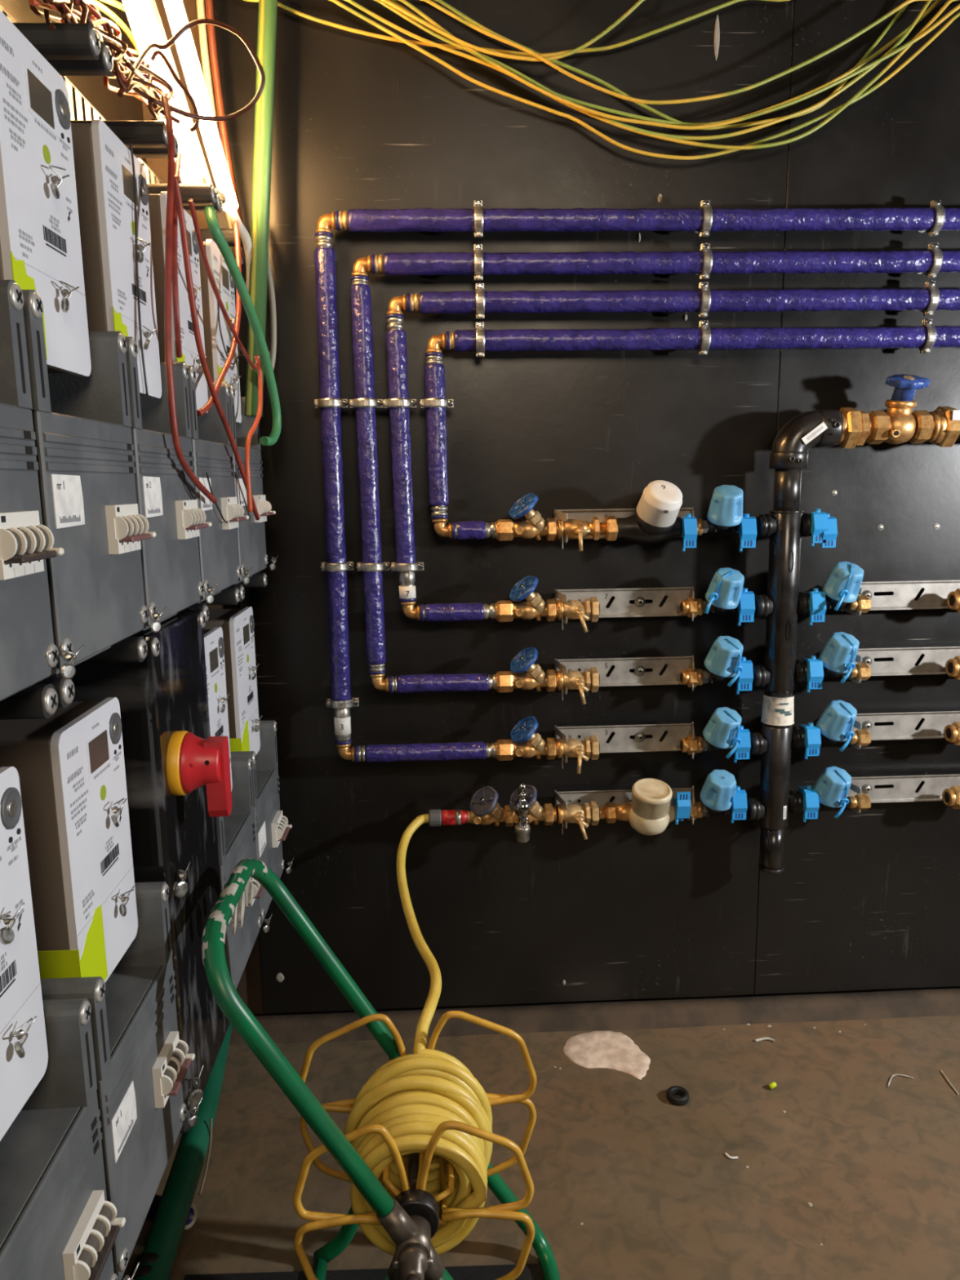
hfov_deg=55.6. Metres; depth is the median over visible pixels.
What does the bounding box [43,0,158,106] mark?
wire
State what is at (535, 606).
valve
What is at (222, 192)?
socket
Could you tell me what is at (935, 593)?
bracket
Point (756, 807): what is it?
socket
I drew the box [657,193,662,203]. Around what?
light
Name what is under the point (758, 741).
socket
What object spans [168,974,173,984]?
vent
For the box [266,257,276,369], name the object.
cable
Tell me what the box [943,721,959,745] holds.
pipe union
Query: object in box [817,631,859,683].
valve
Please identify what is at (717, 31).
light
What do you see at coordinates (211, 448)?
electrical box
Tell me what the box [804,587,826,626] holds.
clip
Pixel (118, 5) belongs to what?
ground wire
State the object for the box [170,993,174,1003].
vent
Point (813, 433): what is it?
print
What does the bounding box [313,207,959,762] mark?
insulated pipe
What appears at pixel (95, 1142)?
vent
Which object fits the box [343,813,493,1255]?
garden hose
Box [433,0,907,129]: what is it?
earth wire
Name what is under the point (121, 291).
print
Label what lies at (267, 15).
conduit
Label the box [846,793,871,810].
pipe union
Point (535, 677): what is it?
valve
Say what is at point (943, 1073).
thread
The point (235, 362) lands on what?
wire
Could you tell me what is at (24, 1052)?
meter
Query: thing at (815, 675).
clip
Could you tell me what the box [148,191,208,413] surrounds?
meter
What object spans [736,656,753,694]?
clip
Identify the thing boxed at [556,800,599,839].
valve
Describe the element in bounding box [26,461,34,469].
vent
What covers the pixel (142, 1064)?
upper cabinet
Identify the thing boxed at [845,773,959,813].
bracket
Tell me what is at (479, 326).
clamp
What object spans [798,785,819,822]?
clip
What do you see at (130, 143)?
wire
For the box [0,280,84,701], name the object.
electrical box
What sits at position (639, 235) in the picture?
light
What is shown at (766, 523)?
socket
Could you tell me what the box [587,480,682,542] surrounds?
meter
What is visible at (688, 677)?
pipe union
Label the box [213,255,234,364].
print
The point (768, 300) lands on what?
insulated pipe
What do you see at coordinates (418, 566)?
clamp
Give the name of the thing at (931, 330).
clamp
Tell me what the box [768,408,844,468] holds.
pipe elbow
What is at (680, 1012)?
trim
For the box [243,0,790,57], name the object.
earth wire
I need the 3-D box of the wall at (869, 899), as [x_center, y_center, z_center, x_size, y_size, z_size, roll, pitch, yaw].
[0.753,-0.459,1.999,3.500,2.700,0.120,-1,10,-3]
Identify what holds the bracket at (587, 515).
attached to the wall at (869, 899)
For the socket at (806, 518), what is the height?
0.049 m
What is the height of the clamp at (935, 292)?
0.068 m
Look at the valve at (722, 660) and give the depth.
1.89 m
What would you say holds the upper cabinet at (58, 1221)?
attached to the wall at (112, 107)
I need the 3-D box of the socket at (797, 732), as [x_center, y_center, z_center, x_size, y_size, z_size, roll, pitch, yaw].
[0.684,0.210,1.968,0.031,0.049,0.049,-1,10,-3]
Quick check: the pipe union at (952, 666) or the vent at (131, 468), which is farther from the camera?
the pipe union at (952, 666)
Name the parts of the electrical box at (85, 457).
post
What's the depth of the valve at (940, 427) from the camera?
1.84 m
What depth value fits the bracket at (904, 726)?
2.03 m
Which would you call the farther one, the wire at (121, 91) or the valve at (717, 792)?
the valve at (717, 792)
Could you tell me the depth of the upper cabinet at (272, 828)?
1.79 m
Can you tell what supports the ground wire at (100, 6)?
attached to the wire at (136, 97)
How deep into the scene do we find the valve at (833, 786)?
1.95 m
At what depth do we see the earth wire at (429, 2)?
1.75 m
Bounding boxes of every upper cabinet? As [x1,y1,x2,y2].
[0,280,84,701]
[0,684,139,1279]
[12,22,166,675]
[35,635,202,1279]
[46,40,217,631]
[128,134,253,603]
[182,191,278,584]
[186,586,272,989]
[229,572,293,924]
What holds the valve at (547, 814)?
attached to the valve at (575, 813)
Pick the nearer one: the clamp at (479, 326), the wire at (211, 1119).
the wire at (211, 1119)
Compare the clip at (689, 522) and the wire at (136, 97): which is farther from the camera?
the clip at (689, 522)
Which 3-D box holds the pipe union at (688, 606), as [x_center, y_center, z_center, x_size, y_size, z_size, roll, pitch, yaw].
[0.457,-0.069,1.915,0.069,0.042,0.041,-1,10,-3]
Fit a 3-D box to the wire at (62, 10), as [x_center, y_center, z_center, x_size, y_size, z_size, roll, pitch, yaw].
[-0.452,-0.729,1.119,0.038,0.111,0.364,-1,10,-1]
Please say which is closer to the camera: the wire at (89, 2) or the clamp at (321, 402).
the wire at (89, 2)
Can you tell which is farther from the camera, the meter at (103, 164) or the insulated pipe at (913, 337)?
the insulated pipe at (913, 337)
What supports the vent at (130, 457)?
attached to the electrical box at (85, 457)
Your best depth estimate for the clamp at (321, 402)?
1.81 m
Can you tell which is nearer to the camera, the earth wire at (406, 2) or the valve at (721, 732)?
the earth wire at (406, 2)
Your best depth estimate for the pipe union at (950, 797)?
2.00 m
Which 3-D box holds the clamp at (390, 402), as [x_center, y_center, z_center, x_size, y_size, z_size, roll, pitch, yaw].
[-0.162,-0.478,1.849,0.068,0.026,0.086,-1,10,-3]
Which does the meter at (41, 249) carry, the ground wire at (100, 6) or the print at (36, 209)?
the print at (36, 209)
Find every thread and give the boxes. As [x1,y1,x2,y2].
[724,1152,737,1159]
[887,1074,913,1087]
[940,1069,959,1094]
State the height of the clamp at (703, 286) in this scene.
0.068 m
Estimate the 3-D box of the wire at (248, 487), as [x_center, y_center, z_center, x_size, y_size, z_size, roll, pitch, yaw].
[-0.402,-0.371,1.623,0.008,0.279,0.173,-1,10,-3]
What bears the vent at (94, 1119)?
attached to the upper cabinet at (58, 1221)
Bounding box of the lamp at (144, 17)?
[122,0,252,292]
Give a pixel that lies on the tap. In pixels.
(522, 809)
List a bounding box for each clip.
[672,791,690,824]
[681,513,697,552]
[730,786,747,822]
[733,725,751,763]
[735,513,756,552]
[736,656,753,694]
[737,587,755,626]
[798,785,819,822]
[800,722,821,759]
[802,655,823,693]
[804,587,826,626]
[808,508,837,547]
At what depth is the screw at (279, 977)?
2.09 m
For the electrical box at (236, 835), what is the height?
0.640 m
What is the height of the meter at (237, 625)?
0.290 m
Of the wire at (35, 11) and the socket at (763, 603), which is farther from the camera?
the socket at (763, 603)
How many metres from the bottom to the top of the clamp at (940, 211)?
0.068 m
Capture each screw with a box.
[275,973,284,982]
[831,489,837,495]
[877,524,884,529]
[933,523,939,528]
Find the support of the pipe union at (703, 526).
attached to the bracket at (587, 515)
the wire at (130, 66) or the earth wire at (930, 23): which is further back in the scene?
the earth wire at (930, 23)
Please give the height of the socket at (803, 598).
0.049 m
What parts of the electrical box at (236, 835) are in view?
post, post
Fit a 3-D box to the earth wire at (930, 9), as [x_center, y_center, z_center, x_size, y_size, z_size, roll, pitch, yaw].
[0.308,-1.382,1.724,1.392,0.756,0.015,-1,10,-3]
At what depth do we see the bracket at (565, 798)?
2.02 m
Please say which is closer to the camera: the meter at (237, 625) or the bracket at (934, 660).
the meter at (237, 625)
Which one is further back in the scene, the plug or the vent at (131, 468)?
the plug
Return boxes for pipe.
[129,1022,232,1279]
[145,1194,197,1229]
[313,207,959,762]
[350,250,959,693]
[386,288,959,622]
[424,325,959,539]
[746,408,844,874]
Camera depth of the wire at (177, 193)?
1.25 m
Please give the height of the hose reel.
0.730 m
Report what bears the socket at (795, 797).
attached to the riser pipe at (786, 524)
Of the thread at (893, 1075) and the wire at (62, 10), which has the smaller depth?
the wire at (62, 10)
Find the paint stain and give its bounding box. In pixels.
[562,1031,650,1079]
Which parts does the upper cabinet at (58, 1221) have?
post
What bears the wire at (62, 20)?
attached to the wire at (89, 2)
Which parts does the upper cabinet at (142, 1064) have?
post, post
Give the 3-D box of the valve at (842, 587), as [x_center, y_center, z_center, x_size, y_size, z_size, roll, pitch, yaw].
[0.754,-0.113,1.894,0.074,0.100,0.089,-1,10,-3]
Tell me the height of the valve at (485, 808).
0.096 m
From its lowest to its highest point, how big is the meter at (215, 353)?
0.290 m
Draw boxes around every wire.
[28,0,183,109]
[29,4,148,106]
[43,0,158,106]
[45,0,180,124]
[48,2,173,115]
[48,23,180,109]
[49,2,154,109]
[53,3,159,95]
[56,3,164,120]
[57,3,153,81]
[60,17,147,88]
[64,0,173,116]
[75,0,177,98]
[80,4,172,120]
[83,0,159,115]
[84,0,110,47]
[88,0,159,116]
[99,0,159,116]
[112,18,265,121]
[121,64,143,102]
[127,48,146,87]
[128,142,148,395]
[150,49,199,132]
[160,93,217,503]
[171,149,182,357]
[173,175,259,519]
[181,469,195,499]
[187,198,258,369]
[196,209,241,416]
[199,1118,212,1195]
[204,204,281,445]
[205,471,228,522]
[217,302,239,364]
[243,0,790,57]
[244,356,262,512]
[328,0,959,159]
[343,0,959,149]
[373,0,932,140]
[378,0,644,61]
[388,0,941,125]
[393,0,930,104]
[397,0,959,129]
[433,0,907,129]
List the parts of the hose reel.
leg, leg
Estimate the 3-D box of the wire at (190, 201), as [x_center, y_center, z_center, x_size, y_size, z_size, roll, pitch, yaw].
[-0.397,-0.541,1.443,0.007,0.177,0.422,-1,10,-3]
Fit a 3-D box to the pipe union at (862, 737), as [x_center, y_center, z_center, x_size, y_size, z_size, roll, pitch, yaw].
[0.817,0.212,1.968,0.043,0.037,0.034,-1,10,-3]
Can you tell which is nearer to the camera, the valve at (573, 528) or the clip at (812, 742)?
the valve at (573, 528)
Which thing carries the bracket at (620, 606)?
attached to the wall at (869, 899)
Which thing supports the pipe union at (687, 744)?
attached to the bracket at (620, 742)
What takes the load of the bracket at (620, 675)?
attached to the wall at (869, 899)
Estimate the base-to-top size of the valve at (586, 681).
0.068 m
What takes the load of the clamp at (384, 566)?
attached to the wall at (869, 899)
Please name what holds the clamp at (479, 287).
attached to the wall at (869, 899)
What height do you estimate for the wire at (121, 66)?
0.116 m
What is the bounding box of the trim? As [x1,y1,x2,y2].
[229,986,959,1044]
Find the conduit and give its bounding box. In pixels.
[244,0,277,417]
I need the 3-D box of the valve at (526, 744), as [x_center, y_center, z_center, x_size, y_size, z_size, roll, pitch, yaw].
[0.101,0.211,1.931,0.136,0.098,0.074,-1,10,-3]
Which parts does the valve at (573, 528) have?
lever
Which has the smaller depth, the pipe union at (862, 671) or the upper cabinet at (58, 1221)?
the upper cabinet at (58, 1221)
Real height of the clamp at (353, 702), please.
0.026 m
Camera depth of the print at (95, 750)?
0.95 m
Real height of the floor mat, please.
0.006 m
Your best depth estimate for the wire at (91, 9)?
1.11 m
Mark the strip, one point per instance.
(764, 1037)
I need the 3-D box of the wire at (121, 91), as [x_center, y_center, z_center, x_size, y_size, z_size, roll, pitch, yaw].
[-0.419,-0.759,1.180,0.110,0.185,0.309,4,11,25]
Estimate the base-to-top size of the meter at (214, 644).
0.290 m
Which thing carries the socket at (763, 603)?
attached to the riser pipe at (786, 524)
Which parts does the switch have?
knob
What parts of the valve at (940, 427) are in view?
handle stem, handle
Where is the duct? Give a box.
[0,4,163,183]
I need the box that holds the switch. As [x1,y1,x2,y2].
[166,730,231,817]
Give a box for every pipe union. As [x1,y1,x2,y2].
[680,596,708,617]
[680,666,709,687]
[680,734,709,755]
[681,518,709,535]
[687,800,706,820]
[846,595,871,613]
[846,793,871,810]
[848,662,871,680]
[848,728,871,746]
[942,785,959,808]
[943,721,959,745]
[945,655,959,679]
[946,588,959,612]
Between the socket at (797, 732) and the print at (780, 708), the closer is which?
the print at (780, 708)
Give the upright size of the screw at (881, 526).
0.013 m
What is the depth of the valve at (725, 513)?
1.84 m
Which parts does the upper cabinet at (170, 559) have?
post, post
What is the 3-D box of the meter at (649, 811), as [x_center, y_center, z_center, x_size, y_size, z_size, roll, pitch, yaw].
[0.333,0.363,1.961,0.196,0.118,0.103,-1,10,-3]
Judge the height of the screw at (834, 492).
0.013 m
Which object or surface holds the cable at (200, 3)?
hanging from the ceiling
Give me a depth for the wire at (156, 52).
1.28 m
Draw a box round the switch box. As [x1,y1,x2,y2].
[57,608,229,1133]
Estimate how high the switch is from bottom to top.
0.111 m
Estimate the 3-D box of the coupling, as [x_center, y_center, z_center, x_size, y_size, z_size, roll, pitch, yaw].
[-0.062,0.383,1.968,0.097,0.036,0.037,-1,10,-3]
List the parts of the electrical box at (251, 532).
post, post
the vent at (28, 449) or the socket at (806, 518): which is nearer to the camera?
the vent at (28, 449)
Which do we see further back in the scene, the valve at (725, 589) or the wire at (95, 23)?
the valve at (725, 589)
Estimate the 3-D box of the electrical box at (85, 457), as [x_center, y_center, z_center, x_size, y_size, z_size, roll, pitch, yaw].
[-0.481,-0.299,0.888,0.244,0.640,0.256,-1,10,-3]
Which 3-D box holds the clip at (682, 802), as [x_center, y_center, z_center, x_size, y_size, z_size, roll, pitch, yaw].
[0.433,0.358,1.967,0.030,0.074,0.056,-1,10,-3]
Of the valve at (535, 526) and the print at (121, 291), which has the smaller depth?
the print at (121, 291)
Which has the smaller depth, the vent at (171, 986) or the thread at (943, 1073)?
the vent at (171, 986)
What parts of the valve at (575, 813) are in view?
lever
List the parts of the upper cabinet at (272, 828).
post, post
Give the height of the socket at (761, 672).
0.049 m
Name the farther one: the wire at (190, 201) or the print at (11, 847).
the wire at (190, 201)
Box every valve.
[469,786,514,826]
[494,493,558,540]
[494,715,558,760]
[495,575,558,622]
[495,647,558,692]
[509,784,556,825]
[556,518,590,551]
[556,596,599,632]
[556,666,599,704]
[556,734,599,773]
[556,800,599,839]
[700,769,736,817]
[702,706,742,758]
[703,635,743,686]
[704,567,744,613]
[706,484,742,533]
[812,766,851,818]
[816,699,857,751]
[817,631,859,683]
[822,561,863,610]
[836,373,959,448]
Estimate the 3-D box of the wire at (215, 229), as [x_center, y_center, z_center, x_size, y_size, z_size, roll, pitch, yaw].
[-0.404,-0.529,1.592,0.036,0.364,0.297,0,10,6]
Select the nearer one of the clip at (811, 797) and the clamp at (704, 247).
the clamp at (704, 247)
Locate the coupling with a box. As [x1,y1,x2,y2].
[428,808,470,826]
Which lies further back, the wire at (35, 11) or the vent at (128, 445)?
the wire at (35, 11)
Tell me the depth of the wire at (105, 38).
1.09 m
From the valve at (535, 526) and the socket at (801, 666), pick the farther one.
the socket at (801, 666)
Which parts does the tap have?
spout, lever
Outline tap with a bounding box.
[514,782,530,843]
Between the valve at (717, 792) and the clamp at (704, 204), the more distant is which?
the valve at (717, 792)
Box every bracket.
[554,506,693,542]
[554,586,693,623]
[554,655,693,694]
[554,721,694,762]
[554,786,694,828]
[839,580,959,615]
[840,646,959,683]
[844,711,959,749]
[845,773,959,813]
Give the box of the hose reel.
[201,857,560,1279]
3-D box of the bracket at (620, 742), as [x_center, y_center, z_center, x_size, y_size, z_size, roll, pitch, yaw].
[0.318,0.219,1.985,0.307,0.066,0.096,-1,10,-3]
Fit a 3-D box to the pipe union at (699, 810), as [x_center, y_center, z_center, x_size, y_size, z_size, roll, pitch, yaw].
[0.476,0.371,1.992,0.072,0.042,0.041,-1,10,-3]
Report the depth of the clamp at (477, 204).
1.77 m
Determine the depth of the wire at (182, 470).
1.22 m
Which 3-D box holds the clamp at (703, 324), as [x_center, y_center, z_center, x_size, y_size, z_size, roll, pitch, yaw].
[0.452,-0.614,1.859,0.026,0.068,0.078,-1,10,-3]
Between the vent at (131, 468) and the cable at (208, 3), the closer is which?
the vent at (131, 468)
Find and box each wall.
[0,0,146,164]
[140,0,959,1013]
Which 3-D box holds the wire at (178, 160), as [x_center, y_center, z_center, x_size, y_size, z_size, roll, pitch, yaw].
[-0.414,-0.541,1.253,0.015,0.306,0.179,-3,10,-10]
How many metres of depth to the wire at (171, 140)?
1.13 m
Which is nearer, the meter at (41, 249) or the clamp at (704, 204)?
the meter at (41, 249)
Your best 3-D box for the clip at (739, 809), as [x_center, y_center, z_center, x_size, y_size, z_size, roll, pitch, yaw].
[0.554,0.353,1.972,0.032,0.078,0.056,-1,10,-3]
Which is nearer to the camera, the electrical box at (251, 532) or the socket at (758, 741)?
the electrical box at (251, 532)
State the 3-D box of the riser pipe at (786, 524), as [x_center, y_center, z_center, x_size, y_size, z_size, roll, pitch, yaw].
[0.657,0.020,1.933,0.155,0.990,0.078,-1,10,-3]
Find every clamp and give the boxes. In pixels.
[313,398,348,408]
[320,561,354,571]
[325,696,359,709]
[348,398,382,408]
[355,561,390,571]
[382,398,417,408]
[390,561,423,571]
[419,398,453,408]
[472,200,483,237]
[473,243,483,280]
[475,282,484,319]
[475,321,484,356]
[693,199,712,236]
[695,243,712,279]
[697,281,711,317]
[697,320,711,355]
[915,242,942,278]
[915,280,939,315]
[917,199,945,236]
[918,318,936,353]
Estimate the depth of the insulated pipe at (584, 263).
1.81 m
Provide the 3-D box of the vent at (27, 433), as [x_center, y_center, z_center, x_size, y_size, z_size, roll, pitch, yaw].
[-0.376,-0.170,0.754,0.002,0.006,0.012,-1,10,-3]
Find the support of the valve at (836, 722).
attached to the riser pipe at (786, 524)
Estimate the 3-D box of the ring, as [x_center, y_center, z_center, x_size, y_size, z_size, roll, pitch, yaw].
[0.404,0.932,1.863,0.045,0.016,0.045,-1,10,-3]
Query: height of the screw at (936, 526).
0.013 m
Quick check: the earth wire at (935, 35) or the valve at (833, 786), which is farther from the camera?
the valve at (833, 786)
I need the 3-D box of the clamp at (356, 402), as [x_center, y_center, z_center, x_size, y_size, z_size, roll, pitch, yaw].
[-0.230,-0.478,1.846,0.068,0.026,0.086,-1,10,-3]
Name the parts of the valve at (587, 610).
lever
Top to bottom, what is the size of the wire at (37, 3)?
0.146 m
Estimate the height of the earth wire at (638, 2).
0.650 m
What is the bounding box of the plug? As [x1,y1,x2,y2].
[768,1081,777,1088]
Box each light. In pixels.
[637,232,640,242]
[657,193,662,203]
[714,14,719,60]
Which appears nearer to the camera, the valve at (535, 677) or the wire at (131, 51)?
the wire at (131, 51)
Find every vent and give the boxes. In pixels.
[23,430,31,439]
[24,445,32,454]
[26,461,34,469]
[91,1116,97,1131]
[92,1128,97,1142]
[93,1139,99,1155]
[126,443,131,449]
[128,455,132,461]
[128,466,133,472]
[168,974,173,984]
[169,984,173,994]
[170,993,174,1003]
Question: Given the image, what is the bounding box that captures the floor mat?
[183,1263,544,1279]
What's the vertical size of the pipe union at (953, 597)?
0.050 m
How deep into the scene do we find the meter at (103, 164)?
1.06 m
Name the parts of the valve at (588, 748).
lever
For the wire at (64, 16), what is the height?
0.103 m
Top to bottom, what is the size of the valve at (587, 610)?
0.067 m
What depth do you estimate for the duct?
1.23 m
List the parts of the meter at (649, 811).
lid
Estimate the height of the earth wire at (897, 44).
0.786 m
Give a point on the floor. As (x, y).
(651, 1182)
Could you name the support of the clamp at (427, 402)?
attached to the wall at (869, 899)
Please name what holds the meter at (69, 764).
attached to the upper cabinet at (142, 1064)
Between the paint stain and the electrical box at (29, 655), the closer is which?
the electrical box at (29, 655)
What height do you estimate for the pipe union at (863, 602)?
0.037 m
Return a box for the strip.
[754,1036,774,1042]
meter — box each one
[0,9,91,376]
[0,697,137,982]
[0,766,48,1141]
[71,120,161,398]
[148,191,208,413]
[198,239,241,422]
[203,606,262,754]
[203,626,233,791]
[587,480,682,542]
[591,777,675,835]
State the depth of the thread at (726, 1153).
1.70 m
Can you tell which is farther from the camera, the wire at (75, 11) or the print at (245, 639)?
the print at (245, 639)
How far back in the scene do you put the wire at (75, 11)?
1.05 m
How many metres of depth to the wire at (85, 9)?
1.16 m
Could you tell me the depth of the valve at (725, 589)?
1.86 m
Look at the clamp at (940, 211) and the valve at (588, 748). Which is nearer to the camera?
the clamp at (940, 211)
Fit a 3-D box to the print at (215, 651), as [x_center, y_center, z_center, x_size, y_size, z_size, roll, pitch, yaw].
[-0.429,0.096,1.470,0.001,0.186,0.149,-1,10,-3]
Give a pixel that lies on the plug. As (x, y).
(772, 1085)
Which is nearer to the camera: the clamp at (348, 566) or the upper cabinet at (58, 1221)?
the upper cabinet at (58, 1221)
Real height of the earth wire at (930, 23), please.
0.803 m
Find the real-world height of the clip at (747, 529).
0.078 m
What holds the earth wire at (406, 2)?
hanging from the ceiling
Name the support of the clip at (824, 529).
attached to the riser pipe at (786, 524)
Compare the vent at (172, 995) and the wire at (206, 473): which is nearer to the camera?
the vent at (172, 995)
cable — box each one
[195,0,243,263]
[204,0,245,261]
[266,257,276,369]
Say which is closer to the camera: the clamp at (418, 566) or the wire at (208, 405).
the wire at (208, 405)
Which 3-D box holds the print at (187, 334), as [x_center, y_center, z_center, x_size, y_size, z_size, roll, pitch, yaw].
[-0.438,-0.533,1.362,0.001,0.186,0.150,-1,10,-3]
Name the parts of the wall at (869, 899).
panel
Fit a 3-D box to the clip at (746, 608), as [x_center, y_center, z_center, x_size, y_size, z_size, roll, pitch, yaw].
[0.549,-0.070,1.899,0.032,0.078,0.056,-1,10,-3]
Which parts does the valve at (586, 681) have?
lever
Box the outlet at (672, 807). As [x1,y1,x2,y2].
[668,804,675,822]
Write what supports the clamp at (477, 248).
attached to the wall at (869, 899)
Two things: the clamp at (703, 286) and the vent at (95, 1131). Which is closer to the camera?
the vent at (95, 1131)
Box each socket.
[214,188,226,207]
[746,797,764,820]
[749,732,767,755]
[751,664,769,687]
[754,594,773,617]
[755,513,776,537]
[788,790,803,813]
[791,725,804,748]
[795,659,807,682]
[797,591,809,615]
[801,513,811,537]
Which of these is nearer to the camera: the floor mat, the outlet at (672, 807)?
the floor mat
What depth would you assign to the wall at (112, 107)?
1.57 m
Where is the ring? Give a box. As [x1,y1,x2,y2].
[666,1085,688,1106]
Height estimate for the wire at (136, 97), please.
0.078 m
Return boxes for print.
[0,36,72,257]
[0,835,23,971]
[66,722,123,919]
[105,144,149,311]
[177,220,199,342]
[205,641,225,728]
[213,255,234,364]
[235,617,254,724]
[774,702,791,715]
[806,426,823,439]
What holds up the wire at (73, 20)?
attached to the wire at (121, 66)
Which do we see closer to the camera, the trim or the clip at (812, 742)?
the clip at (812, 742)
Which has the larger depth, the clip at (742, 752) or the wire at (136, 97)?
the clip at (742, 752)
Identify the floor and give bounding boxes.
[120,1015,959,1279]
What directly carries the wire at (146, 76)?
on the wire at (62, 10)
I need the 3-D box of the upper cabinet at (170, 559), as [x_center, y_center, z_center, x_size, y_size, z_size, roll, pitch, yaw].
[-0.493,-0.342,1.138,0.244,0.640,0.256,-1,10,-3]
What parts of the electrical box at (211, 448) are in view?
post, post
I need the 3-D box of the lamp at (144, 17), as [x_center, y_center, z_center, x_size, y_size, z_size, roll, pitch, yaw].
[-0.466,-0.822,1.481,0.104,0.408,0.457,-1,10,-3]

